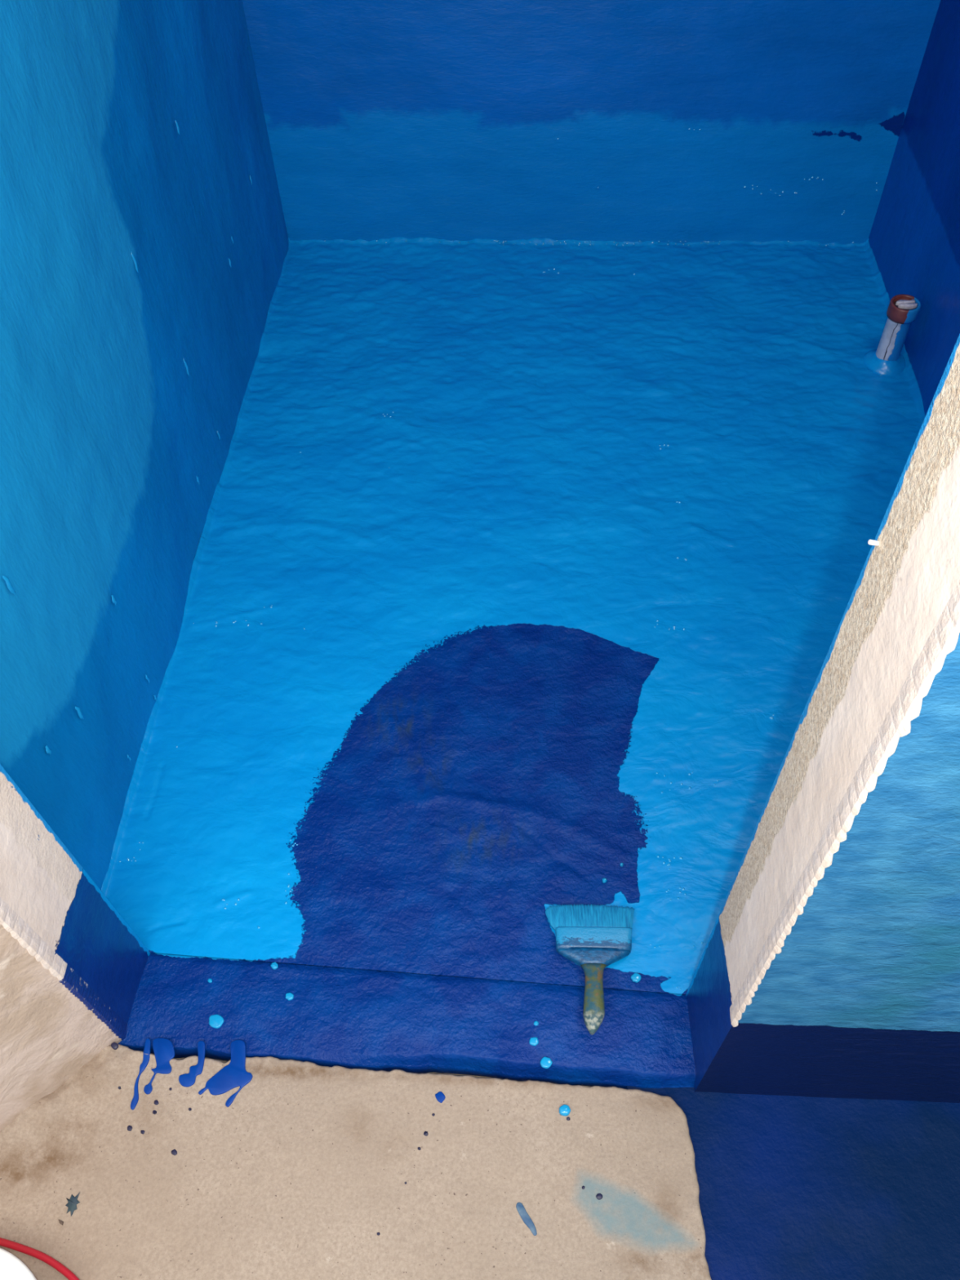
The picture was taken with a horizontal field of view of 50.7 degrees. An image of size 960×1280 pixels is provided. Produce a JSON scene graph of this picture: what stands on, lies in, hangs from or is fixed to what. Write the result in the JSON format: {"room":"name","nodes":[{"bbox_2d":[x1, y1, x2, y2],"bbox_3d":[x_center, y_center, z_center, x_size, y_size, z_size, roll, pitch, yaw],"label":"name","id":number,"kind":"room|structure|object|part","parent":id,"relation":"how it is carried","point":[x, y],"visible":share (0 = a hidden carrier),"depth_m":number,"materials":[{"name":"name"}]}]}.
{"room":"bathroom under renovation","nodes":[
{"label":"bathroom under renovation","id":0,"kind":"room"},
{"bbox_2d":[0,764,150,1132],"bbox_3d":[-0.788,-0.030,0.426,0.483,2.500,0.590,1,53,3],"label":"wall","id":1,"kind":"structure","parent":0,"point":[47,1034],"depth_m":1.28,"materials":[{"name":"paint"}]},
{"bbox_2d":[0,897,66,980],"bbox_3d":[-0.552,-0.247,0.395,0.009,2.206,0.024,1,53,3],"label":"trim","id":2,"kind":"structure","parent":1,"relation":"attached to","point":[20,931],"depth_m":1.18,"materials":[{"name":"paint"}]},
{"bbox_2d":[58,964,127,1039],"bbox_3d":[-0.518,0.492,1.366,0.009,0.263,0.023,22,57,18],"label":"trim","id":3,"kind":"structure","parent":1,"relation":"attached to","point":[74,984],"depth_m":1.36,"materials":[{"name":"paint"}]},
{"bbox_2d":[0,0,288,890],"bbox_3d":[-0.588,-0.980,1.170,0.017,2.545,2.018,1,53,3],"label":"wall","id":4,"kind":"structure","parent":0,"point":[144,237],"depth_m":1.59,"materials":[{"name":"blue paint"}]},
{"bbox_2d":[0,1044,711,1279],"bbox_3d":[-0.330,0.951,1.189,1.264,0.085,0.891,1,53,3],"label":"floor slab","id":5,"kind":"structure","parent":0,"point":[298,1178],"depth_m":1.35,"materials":[{"name":"concrete"}]},
{"bbox_2d":[0,1248,36,1279],"bbox_3d":[-0.616,0.856,1.187,0.250,0.095,0.250,1,53,3],"label":"paint bucket","id":6,"kind":"object","parent":5,"relation":"on","point":[11,1268],"visible":1,"depth_m":1.21,"materials":[{"name":"white plastic"}]},
{"bbox_2d":[0,1237,79,1279],"bbox_3d":[-0.601,0.800,1.276,0.374,0.027,0.086,22,57,17],"label":"cable","id":7,"kind":"object","parent":5,"relation":"on","point":[46,1259],"visible":1,"depth_m":1.29,"materials":[{"name":"red plastic"}]},
{"bbox_2d":[65,1191,79,1216],"bbox_3d":[-0.536,0.744,1.334,0.019,0.003,0.027,-12,53,-7],"label":"paint splat","id":8,"kind":"object","parent":5,"relation":"on","point":[72,1203],"visible":1,"depth_m":1.33,"materials":[{"name":"grey paint"}]},
{"bbox_2d":[111,1042,118,1049],"bbox_3d":[-0.519,0.577,1.439,0.010,0.004,0.008,37,62,26],"label":"paint speck","id":9,"kind":"object","parent":5,"relation":"on","point":[114,1046],"visible":1,"depth_m":1.44,"materials":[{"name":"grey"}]},
{"bbox_2d":[127,1124,132,1130],"bbox_3d":[-0.480,0.669,1.389,0.008,0.003,0.007,1,53,3],"label":"paint speck","id":10,"kind":"object","parent":5,"relation":"on","point":[129,1127],"visible":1,"depth_m":1.39,"materials":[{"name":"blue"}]},
{"bbox_2d":[130,1038,151,1110],"bbox_3d":[-0.478,0.611,1.429,0.013,0.008,0.095,1,53,3],"label":"drip","id":11,"kind":"object","parent":5,"relation":"on","point":[143,1065],"visible":1,"depth_m":1.43,"materials":[{"name":"blue paint"}]},
{"bbox_2d":[143,1037,174,1094],"bbox_3d":[-0.454,0.604,1.435,0.035,0.005,0.075,1,53,3],"label":"drip","id":12,"kind":"object","parent":5,"relation":"on","point":[163,1048],"visible":1,"depth_m":1.44,"materials":[{"name":"blue paint"}]},
{"bbox_2d":[170,1149,177,1155],"bbox_3d":[-0.414,0.693,1.370,0.009,0.003,0.007,1,53,3],"label":"paint speck","id":13,"kind":"object","parent":5,"relation":"on","point":[174,1152],"visible":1,"depth_m":1.37,"materials":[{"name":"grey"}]},
{"bbox_2d":[178,1040,204,1087],"bbox_3d":[-0.403,0.602,1.435,0.027,0.005,0.063,18,55,15],"label":"drip","id":14,"kind":"object","parent":5,"relation":"on","point":[186,1080],"visible":1,"depth_m":1.43,"materials":[{"name":"blue paint"}]},
{"bbox_2d":[198,1040,252,1106],"bbox_3d":[-0.349,0.612,1.427,0.054,0.006,0.087,23,57,18],"label":"drip","id":15,"kind":"object","parent":5,"relation":"on","point":[234,1074],"visible":1,"depth_m":1.43,"materials":[{"name":"blue paint"}]},
{"bbox_2d":[435,1091,445,1102],"bbox_3d":[-0.055,0.635,1.408,0.012,0.003,0.014,-28,57,-18],"label":"paint splat","id":16,"kind":"object","parent":5,"relation":"on","point":[440,1096],"visible":1,"depth_m":1.41,"materials":[{"name":"blue paint"}]},
{"bbox_2d":[515,1202,537,1235],"bbox_3d":[0.061,0.754,1.319,0.010,0.003,0.044,-28,57,-18],"label":"paint streak","id":17,"kind":"object","parent":5,"relation":"on","point":[520,1207],"visible":1,"depth_m":1.32},
{"bbox_2d":[559,1104,570,1115],"bbox_3d":[0.117,0.648,1.397,0.016,0.008,0.015,1,53,3],"label":"paint drop","id":18,"kind":"object","parent":5,"relation":"on","point":[564,1110],"visible":1,"depth_m":1.39,"materials":[{"name":"blue paint"}]},
{"bbox_2d":[595,1193,602,1199],"bbox_3d":[0.157,0.733,1.334,0.009,0.003,0.008,1,53,3],"label":"paint speck","id":19,"kind":"object","parent":5,"relation":"on","point":[598,1196],"visible":1,"depth_m":1.33},
{"bbox_2d":[101,237,925,994],"bbox_3d":[0.202,-0.261,2.069,1.528,0.026,1.992,1,53,3],"label":"floor","id":20,"kind":"structure","parent":0,"point":[523,571],"depth_m":1.94,"materials":[{"name":"paint"}]},
{"bbox_2d":[545,903,634,1035],"bbox_3d":[0.164,0.480,1.491,0.137,0.037,0.198,1,53,3],"label":"brush","id":21,"kind":"object","parent":20,"relation":"on","point":[593,938],"visible":1,"depth_m":1.51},
{"bbox_3d":[0.165,0.517,1.459,0.039,0.031,0.102,1,53,3],"label":"handle","id":22,"kind":"part","parent":21,"relation":"part of","materials":[{"name":"wood"}]},
{"bbox_2d":[602,877,607,883],"bbox_3d":[0.196,0.377,1.588,0.008,0.004,0.008,1,53,3],"label":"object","id":23,"kind":"object","parent":20,"relation":"on","point":[604,880],"visible":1,"depth_m":1.59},
{"bbox_2d":[631,973,641,982],"bbox_3d":[0.231,0.498,1.494,0.015,0.004,0.013,-32,58,-21],"label":"paint drop","id":24,"kind":"object","parent":20,"relation":"on","point":[636,977],"visible":1,"depth_m":1.49,"materials":[{"name":"blue paint"}]},
{"bbox_2d":[863,293,920,375],"bbox_3d":[0.935,-0.687,2.283,0.099,0.167,0.099,1,53,3],"label":"drain pipe","id":25,"kind":"object","parent":20,"relation":"on","point":[903,309],"visible":1,"depth_m":2.27,"materials":[{"name":"paint"}]},
{"bbox_2d":[174,962,959,1279],"bbox_3d":[0.523,0.409,1.659,3.500,0.116,3.800,1,53,3],"label":"floor","id":26,"kind":"structure","parent":0,"point":[792,1188],"depth_m":1.35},
{"bbox_2d":[242,0,941,244],"bbox_3d":[0.216,-1.779,1.710,1.540,2.480,0.012,1,53,3],"label":"wall","id":27,"kind":"structure","parent":0,"point":[664,121],"depth_m":2.40,"materials":[{"name":"blue paint"}]},
{"bbox_2d":[685,334,959,1102],"bbox_3d":[1.146,-0.140,0.445,1.761,2.500,0.134,1,53,3],"label":"wall","id":28,"kind":"structure","parent":0,"point":[860,999],"depth_m":0.90,"materials":[{"name":"paint"}]},
{"bbox_2d":[117,952,695,1088],"bbox_3d":[-0.097,0.564,1.486,0.861,0.056,0.138,3,53,4],"label":"door threshold","id":29,"kind":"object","parent":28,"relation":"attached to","point":[349,1018],"depth_m":1.47,"materials":[{"name":"paint"}]},
{"bbox_2d":[208,1014,223,1028],"bbox_3d":[-0.384,0.554,1.472,0.023,0.004,0.020,1,53,3],"label":"paint drop","id":30,"kind":"object","parent":29,"relation":"on","point":[215,1021],"visible":1,"depth_m":1.47,"materials":[{"name":"blue paint"}]},
{"bbox_2d":[270,961,278,969],"bbox_3d":[-0.308,0.488,1.520,0.010,0.004,0.011,-33,59,-21],"label":"paint drop","id":31,"kind":"object","parent":29,"relation":"on","point":[274,965],"visible":1,"depth_m":1.52,"materials":[{"name":"blue paint"}]},
{"bbox_2d":[285,992,293,1000],"bbox_3d":[-0.281,0.525,1.491,0.012,0.004,0.012,1,53,3],"label":"paint drop","id":32,"kind":"object","parent":29,"relation":"on","point":[289,996],"visible":1,"depth_m":1.49,"materials":[{"name":"blue paint"}]},
{"bbox_2d":[528,1036,538,1045],"bbox_3d":[0.077,0.572,1.443,0.013,0.004,0.012,1,53,3],"label":"paint drop","id":33,"kind":"object","parent":29,"relation":"on","point":[534,1041],"visible":1,"depth_m":1.44,"materials":[{"name":"blue paint"}]},
{"bbox_2d":[540,1056,552,1068],"bbox_3d":[0.093,0.595,1.426,0.017,0.004,0.016,1,53,3],"label":"paint drop","id":34,"kind":"object","parent":29,"relation":"on","point":[545,1062],"visible":1,"depth_m":1.42,"materials":[{"name":"blue paint"}]},
{"bbox_2d":[729,580,959,1026],"bbox_3d":[0.268,-0.211,0.324,0.009,2.160,0.024,1,53,3],"label":"trim","id":35,"kind":"structure","parent":28,"relation":"attached to","point":[943,640],"depth_m":0.73,"materials":[{"name":"paint"}]},
{"bbox_2d":[867,539,879,546],"bbox_3d":[0.272,-0.067,0.699,0.010,0.008,0.004,-15,54,-9],"label":"peg","id":36,"kind":"object","parent":28,"relation":"attached to","point":[872,542],"visible":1,"depth_m":0.70,"materials":[{"name":"white plastic"}]},
{"bbox_2d":[868,0,959,416],"bbox_3d":[0.929,-0.968,1.069,0.010,2.480,2.018,1,53,3],"label":"wall","id":37,"kind":"structure","parent":0,"point":[914,237],"depth_m":2.22,"materials":[{"name":"blue paint"}]}
]}

